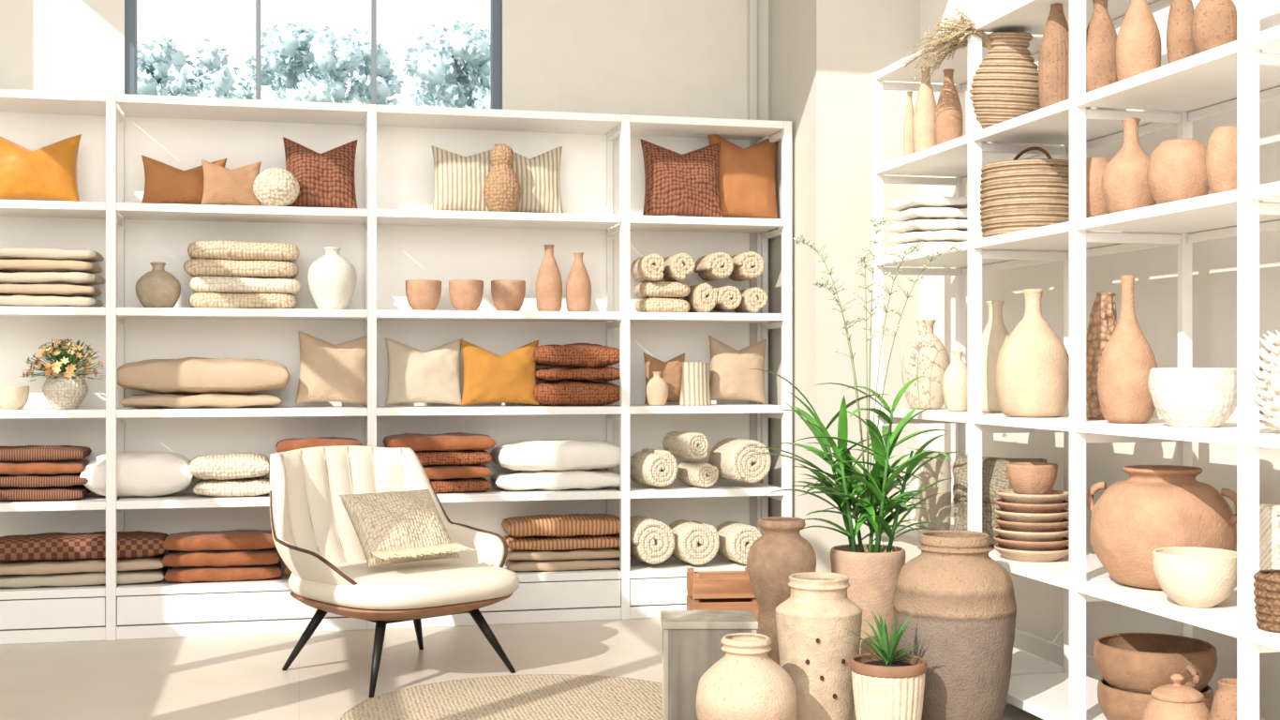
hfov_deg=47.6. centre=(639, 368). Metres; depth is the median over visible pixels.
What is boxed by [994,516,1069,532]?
plate
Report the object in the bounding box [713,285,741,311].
rolled towel
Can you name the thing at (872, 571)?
pot
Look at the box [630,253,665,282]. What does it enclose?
rolled towel
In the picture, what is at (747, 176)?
throw pillow
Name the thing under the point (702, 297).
rolled towel
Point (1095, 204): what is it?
round vase
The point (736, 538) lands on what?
rolled towel
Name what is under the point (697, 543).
rolled towel
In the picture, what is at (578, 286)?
bottle vase
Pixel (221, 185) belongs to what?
throw pillow
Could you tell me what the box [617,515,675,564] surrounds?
rolled towel
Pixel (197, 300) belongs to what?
folded blanket
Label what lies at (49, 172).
throw pillow
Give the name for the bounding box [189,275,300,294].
folded blanket
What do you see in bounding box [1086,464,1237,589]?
pot
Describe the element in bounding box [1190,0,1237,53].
round pot
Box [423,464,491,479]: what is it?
folded blanket
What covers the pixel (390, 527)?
throw pillow
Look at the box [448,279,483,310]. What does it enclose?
clay bowl
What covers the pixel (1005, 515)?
plate
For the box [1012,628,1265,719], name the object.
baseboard
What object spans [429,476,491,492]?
folded blanket
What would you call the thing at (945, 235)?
linens
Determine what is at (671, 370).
throw pillow
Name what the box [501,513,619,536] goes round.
folded blanket
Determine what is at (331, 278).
vase
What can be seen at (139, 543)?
folded blanket
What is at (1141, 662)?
bowl
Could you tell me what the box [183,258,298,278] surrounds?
folded blanket
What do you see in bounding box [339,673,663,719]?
round rug
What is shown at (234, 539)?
throw
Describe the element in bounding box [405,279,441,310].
clay bowl
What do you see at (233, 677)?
floor
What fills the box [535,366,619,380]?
cushion
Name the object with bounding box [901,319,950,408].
vase
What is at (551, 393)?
cushion
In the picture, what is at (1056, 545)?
plate
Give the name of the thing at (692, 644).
wooden pedestal
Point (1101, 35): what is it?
bottle vase
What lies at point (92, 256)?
folded blanket
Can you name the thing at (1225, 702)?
round pot
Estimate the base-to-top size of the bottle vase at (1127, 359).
0.442 m
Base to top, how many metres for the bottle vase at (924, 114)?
0.358 m
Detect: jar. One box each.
[695,632,796,719]
[775,571,862,719]
[893,529,1016,719]
[1166,0,1195,63]
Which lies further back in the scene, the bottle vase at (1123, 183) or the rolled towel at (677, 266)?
the rolled towel at (677, 266)
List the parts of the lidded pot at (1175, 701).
lid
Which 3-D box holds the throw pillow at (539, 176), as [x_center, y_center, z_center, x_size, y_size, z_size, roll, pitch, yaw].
[-0.538,-0.915,7.071,0.335,0.354,0.138,0,0,-15]
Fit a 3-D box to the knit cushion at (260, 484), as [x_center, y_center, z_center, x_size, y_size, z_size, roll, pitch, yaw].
[-1.875,0.550,6.722,0.355,0.091,0.290,0,0,-14]
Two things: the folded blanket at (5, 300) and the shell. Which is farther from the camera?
the folded blanket at (5, 300)
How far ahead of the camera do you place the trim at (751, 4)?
7.48 m
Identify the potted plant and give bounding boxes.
[839,612,929,719]
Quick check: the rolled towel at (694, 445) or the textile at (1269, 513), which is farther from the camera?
the rolled towel at (694, 445)
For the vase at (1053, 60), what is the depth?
4.73 m
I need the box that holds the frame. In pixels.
[290,591,513,620]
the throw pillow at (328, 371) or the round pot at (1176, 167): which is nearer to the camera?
the round pot at (1176, 167)
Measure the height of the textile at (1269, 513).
0.300 m
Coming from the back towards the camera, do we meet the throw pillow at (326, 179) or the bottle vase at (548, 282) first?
the bottle vase at (548, 282)
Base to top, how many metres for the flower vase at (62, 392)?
0.164 m
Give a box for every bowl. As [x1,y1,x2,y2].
[0,385,29,409]
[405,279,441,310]
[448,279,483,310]
[491,279,525,311]
[1093,632,1217,694]
[1097,677,1213,719]
[1147,367,1237,427]
[1151,546,1237,608]
[1253,568,1279,632]
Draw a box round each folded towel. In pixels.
[634,281,690,297]
[635,297,689,312]
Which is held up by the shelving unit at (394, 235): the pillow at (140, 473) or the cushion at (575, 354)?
the pillow at (140, 473)
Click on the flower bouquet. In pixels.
(68, 366)
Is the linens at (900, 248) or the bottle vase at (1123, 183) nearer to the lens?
the bottle vase at (1123, 183)
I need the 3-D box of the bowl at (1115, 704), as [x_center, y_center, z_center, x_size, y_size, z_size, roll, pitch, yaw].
[1.557,1.024,4.396,0.330,0.139,0.330,0,0,-13]
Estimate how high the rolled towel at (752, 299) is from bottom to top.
0.124 m
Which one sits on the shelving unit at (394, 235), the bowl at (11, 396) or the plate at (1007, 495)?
the bowl at (11, 396)
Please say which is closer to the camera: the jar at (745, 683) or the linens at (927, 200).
the jar at (745, 683)
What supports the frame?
attached to the armchair
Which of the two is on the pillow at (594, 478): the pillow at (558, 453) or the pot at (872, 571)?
the pillow at (558, 453)
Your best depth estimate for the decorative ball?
6.58 m
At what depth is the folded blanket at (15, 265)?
6.41 m
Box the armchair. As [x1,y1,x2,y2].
[269,445,520,697]
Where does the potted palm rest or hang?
on the floor
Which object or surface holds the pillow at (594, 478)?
on the shelving unit at (394, 235)
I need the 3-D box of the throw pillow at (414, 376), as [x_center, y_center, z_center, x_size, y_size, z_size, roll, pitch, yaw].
[-1.026,0.015,6.904,0.370,0.324,0.138,0,0,-13]
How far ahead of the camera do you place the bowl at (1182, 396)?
3.99 m
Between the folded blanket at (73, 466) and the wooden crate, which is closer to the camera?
the wooden crate
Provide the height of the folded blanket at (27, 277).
0.066 m
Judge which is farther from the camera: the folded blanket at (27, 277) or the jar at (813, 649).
the folded blanket at (27, 277)
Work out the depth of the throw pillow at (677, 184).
7.14 m
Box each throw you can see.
[161,547,279,566]
[162,529,275,550]
[163,562,282,581]
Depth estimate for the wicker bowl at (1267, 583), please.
3.60 m
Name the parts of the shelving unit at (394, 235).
drawer, panel, drawer, panel, panel, drawer, drawer, panel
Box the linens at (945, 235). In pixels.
[888,229,983,243]
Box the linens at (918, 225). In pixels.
[887,218,967,233]
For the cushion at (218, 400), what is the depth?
6.56 m
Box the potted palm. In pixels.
[744,215,961,654]
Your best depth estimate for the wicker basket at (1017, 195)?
4.92 m
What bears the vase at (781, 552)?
on the floor
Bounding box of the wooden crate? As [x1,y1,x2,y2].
[686,566,759,619]
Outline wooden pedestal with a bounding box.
[660,610,758,719]
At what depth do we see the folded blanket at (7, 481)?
6.40 m
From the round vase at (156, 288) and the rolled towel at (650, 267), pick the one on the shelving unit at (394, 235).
the round vase at (156, 288)
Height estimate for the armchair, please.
0.879 m
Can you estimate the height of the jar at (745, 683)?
0.369 m
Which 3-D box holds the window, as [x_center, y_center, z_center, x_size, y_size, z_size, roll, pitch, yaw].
[-1.570,-1.680,7.099,1.785,1.040,0.100,0,0,-13]
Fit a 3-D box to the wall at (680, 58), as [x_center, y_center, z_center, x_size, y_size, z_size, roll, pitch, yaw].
[-1.618,-1.100,7.119,6.100,4.600,0.200,0,0,-13]
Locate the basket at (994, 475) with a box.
[952,454,1047,545]
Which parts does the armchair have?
leg, wooden trim, leg, backrest, cross frame, leg, wooden trim, leg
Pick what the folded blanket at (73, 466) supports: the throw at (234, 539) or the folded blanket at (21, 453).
the folded blanket at (21, 453)
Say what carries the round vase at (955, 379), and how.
on the shelving unit at (1243, 73)
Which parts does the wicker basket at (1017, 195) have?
handle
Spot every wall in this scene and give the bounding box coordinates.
[0,0,768,136]
[920,0,1279,719]
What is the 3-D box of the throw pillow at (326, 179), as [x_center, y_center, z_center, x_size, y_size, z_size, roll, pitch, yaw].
[-1.498,-0.910,6.808,0.345,0.344,0.138,0,0,-18]
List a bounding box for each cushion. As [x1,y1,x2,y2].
[117,357,289,394]
[119,392,282,408]
[188,452,269,479]
[193,476,269,496]
[275,436,363,452]
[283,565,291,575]
[288,557,520,609]
[533,342,619,367]
[533,380,619,405]
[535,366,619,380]
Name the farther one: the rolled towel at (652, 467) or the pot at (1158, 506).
the rolled towel at (652, 467)
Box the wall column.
[768,0,920,572]
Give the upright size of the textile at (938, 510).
0.320 m
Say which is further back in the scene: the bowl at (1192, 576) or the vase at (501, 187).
the vase at (501, 187)
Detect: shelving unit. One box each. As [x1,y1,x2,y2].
[0,89,791,643]
[871,0,1279,719]
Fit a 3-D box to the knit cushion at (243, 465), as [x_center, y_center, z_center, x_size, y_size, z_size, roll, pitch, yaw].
[-1.894,0.454,6.712,0.355,0.121,0.290,0,0,-15]
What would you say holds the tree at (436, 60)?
on the ground
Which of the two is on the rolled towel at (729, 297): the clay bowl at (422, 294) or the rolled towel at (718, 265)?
the rolled towel at (718, 265)
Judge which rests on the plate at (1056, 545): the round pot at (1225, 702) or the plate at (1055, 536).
the plate at (1055, 536)
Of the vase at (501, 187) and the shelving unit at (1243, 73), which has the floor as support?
the shelving unit at (1243, 73)
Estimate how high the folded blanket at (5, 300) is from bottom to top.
0.061 m
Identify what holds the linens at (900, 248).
on the shelving unit at (1243, 73)
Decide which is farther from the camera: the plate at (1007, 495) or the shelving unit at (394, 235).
the shelving unit at (394, 235)
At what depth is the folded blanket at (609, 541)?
6.95 m
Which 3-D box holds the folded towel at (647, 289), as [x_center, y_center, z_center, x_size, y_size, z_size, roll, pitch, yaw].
[0.108,-0.388,7.185,0.255,0.078,0.258,0,0,-12]
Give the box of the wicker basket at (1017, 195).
[979,146,1069,237]
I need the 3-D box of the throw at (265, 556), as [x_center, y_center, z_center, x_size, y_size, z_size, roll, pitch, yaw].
[-1.926,0.867,6.708,0.515,0.078,0.290,0,0,-13]
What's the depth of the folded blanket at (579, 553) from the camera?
6.94 m
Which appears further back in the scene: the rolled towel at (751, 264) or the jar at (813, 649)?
the rolled towel at (751, 264)
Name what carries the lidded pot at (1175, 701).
on the shelving unit at (1243, 73)
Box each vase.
[42,372,88,408]
[135,262,180,307]
[307,246,356,309]
[483,144,520,211]
[535,244,562,311]
[565,252,591,311]
[645,371,668,405]
[679,361,711,405]
[746,516,816,665]
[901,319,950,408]
[903,90,914,156]
[913,66,936,152]
[935,68,962,145]
[942,350,967,411]
[969,31,1040,128]
[982,300,1009,412]
[996,288,1069,416]
[1038,2,1069,108]
[1086,0,1118,92]
[1086,156,1111,218]
[1086,292,1116,419]
[1097,274,1157,423]
[1101,117,1156,212]
[1116,0,1161,81]
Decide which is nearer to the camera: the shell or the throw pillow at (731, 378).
the shell
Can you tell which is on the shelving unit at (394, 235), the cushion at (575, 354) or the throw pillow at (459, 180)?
the throw pillow at (459, 180)
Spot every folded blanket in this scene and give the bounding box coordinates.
[0,247,104,262]
[0,258,102,273]
[0,271,105,284]
[0,282,101,297]
[0,295,103,307]
[0,445,91,461]
[0,459,89,475]
[0,472,87,488]
[0,484,90,501]
[0,530,168,560]
[0,553,164,574]
[0,566,168,587]
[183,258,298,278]
[187,240,299,262]
[188,292,296,308]
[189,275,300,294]
[382,431,495,451]
[415,449,491,466]
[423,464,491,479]
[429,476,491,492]
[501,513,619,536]
[504,533,619,550]
[504,557,619,570]
[506,546,619,560]
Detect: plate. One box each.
[993,525,1069,541]
[993,534,1069,550]
[994,506,1069,522]
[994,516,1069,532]
[994,543,1069,561]
[995,498,1069,513]
[996,489,1069,504]
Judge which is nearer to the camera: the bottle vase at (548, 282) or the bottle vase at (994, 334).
the bottle vase at (994, 334)
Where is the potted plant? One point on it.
(888, 684)
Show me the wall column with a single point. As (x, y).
(824, 55)
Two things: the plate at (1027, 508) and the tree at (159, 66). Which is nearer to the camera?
the plate at (1027, 508)
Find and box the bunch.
[902,8,992,82]
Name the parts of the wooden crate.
corner post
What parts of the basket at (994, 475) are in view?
cord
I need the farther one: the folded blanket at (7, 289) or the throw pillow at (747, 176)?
the throw pillow at (747, 176)
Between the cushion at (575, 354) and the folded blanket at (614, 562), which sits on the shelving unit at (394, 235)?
the folded blanket at (614, 562)
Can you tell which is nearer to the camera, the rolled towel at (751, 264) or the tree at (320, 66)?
the rolled towel at (751, 264)
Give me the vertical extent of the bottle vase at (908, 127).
0.294 m
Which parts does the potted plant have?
pot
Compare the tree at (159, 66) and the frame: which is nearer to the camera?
the frame
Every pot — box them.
[830,543,906,654]
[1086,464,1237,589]
[1141,673,1209,719]
[1146,138,1210,204]
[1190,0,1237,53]
[1205,125,1237,193]
[1208,677,1261,719]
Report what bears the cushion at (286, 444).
on the cushion
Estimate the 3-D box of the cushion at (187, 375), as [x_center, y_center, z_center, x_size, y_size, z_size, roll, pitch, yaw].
[-2.005,0.034,6.686,0.764,0.175,0.290,0,0,-13]
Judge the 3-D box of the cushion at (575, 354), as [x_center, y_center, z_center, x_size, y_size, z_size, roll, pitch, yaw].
[-0.319,-0.063,7.082,0.443,0.125,0.290,0,0,-14]
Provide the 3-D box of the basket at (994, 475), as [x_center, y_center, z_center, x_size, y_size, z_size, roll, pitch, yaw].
[1.326,0.488,5.338,0.267,0.330,0.368,0,0,-39]
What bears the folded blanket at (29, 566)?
on the folded blanket at (127, 576)
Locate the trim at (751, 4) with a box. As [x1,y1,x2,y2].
[747,0,757,527]
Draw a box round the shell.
[1248,329,1279,431]
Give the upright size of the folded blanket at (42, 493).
0.065 m
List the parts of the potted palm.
stem, stem, stem, stem, stem, stem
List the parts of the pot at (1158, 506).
handle, handle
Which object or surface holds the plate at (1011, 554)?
on the shelving unit at (1243, 73)
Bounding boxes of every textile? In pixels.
[903,446,937,530]
[913,447,951,530]
[1259,502,1279,569]
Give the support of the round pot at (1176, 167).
on the shelving unit at (1243, 73)
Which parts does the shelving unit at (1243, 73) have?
rail, rail, rail, rail, rail, rail, rail, rail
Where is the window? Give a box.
[125,0,502,121]
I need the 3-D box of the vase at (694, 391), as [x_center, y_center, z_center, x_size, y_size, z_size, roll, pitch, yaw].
[0.272,0.075,7.151,0.157,0.212,0.157,0,0,-13]
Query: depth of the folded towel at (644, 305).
7.07 m
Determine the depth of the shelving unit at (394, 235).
6.90 m
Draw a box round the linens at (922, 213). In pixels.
[890,207,967,222]
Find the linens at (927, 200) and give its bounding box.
[887,194,967,210]
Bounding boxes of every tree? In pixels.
[137,35,246,98]
[227,20,405,120]
[388,16,490,108]
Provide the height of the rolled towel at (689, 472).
0.118 m
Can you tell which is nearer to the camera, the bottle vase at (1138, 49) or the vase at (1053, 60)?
the bottle vase at (1138, 49)
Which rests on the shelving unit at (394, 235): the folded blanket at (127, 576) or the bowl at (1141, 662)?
the folded blanket at (127, 576)
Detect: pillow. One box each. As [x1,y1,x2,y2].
[0,133,81,201]
[79,450,194,496]
[141,155,226,205]
[201,159,261,206]
[282,136,357,208]
[295,330,367,404]
[339,489,477,566]
[384,337,463,405]
[431,145,492,211]
[460,339,539,405]
[490,438,619,471]
[490,468,619,490]
[494,143,563,213]
[640,138,722,217]
[643,352,684,403]
[708,134,777,218]
[708,335,766,402]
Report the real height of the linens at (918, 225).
0.057 m
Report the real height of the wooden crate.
0.400 m
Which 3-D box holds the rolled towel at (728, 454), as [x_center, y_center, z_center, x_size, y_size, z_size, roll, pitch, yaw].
[0.495,0.456,7.230,0.220,0.211,0.260,0,0,-25]
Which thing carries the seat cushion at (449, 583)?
on the armchair
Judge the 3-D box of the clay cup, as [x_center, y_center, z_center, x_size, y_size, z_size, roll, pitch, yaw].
[1.346,0.377,4.989,0.175,0.102,0.175,0,0,-13]
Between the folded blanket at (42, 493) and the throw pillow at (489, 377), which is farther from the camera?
the throw pillow at (489, 377)
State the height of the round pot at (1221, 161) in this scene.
0.183 m
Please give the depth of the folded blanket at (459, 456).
6.82 m
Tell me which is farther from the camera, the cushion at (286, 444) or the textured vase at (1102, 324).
the cushion at (286, 444)
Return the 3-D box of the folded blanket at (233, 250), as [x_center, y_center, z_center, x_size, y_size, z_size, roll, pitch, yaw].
[-1.834,-0.538,6.728,0.501,0.086,0.293,0,0,-14]
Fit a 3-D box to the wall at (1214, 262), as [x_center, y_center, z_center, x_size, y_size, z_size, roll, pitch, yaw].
[2.042,-1.100,4.433,0.200,4.600,6.700,0,0,-13]
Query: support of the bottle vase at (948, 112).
on the shelving unit at (1243, 73)
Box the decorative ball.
[253,167,299,206]
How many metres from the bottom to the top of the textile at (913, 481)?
0.320 m
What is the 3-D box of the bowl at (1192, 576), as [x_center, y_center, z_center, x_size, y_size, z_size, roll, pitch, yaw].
[1.536,0.579,4.007,0.233,0.148,0.233,0,0,-13]
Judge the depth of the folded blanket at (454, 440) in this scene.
6.82 m
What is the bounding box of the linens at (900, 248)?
[884,240,959,254]
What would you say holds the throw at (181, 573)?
on the shelving unit at (394, 235)
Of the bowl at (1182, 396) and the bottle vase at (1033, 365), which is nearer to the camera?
the bowl at (1182, 396)
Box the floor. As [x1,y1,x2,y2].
[0,617,1043,719]
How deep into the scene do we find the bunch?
5.25 m
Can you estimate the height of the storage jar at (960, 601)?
0.661 m
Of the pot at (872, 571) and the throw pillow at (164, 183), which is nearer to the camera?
the pot at (872, 571)
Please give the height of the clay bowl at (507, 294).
0.151 m
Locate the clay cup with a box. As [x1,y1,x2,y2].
[1005,461,1057,494]
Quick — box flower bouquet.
[19,338,105,381]
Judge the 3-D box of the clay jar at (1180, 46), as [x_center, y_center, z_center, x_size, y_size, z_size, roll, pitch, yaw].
[1.564,-0.959,4.193,0.082,0.244,0.082,0,0,15]
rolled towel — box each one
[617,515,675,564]
[629,447,678,486]
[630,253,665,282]
[662,253,695,282]
[662,431,709,459]
[669,519,719,565]
[676,460,718,487]
[684,282,717,312]
[693,252,733,281]
[708,437,771,482]
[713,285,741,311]
[715,520,761,564]
[729,251,764,281]
[733,287,768,312]
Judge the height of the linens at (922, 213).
0.054 m
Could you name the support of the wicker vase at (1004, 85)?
on the shelving unit at (1243, 73)
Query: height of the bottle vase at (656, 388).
0.165 m

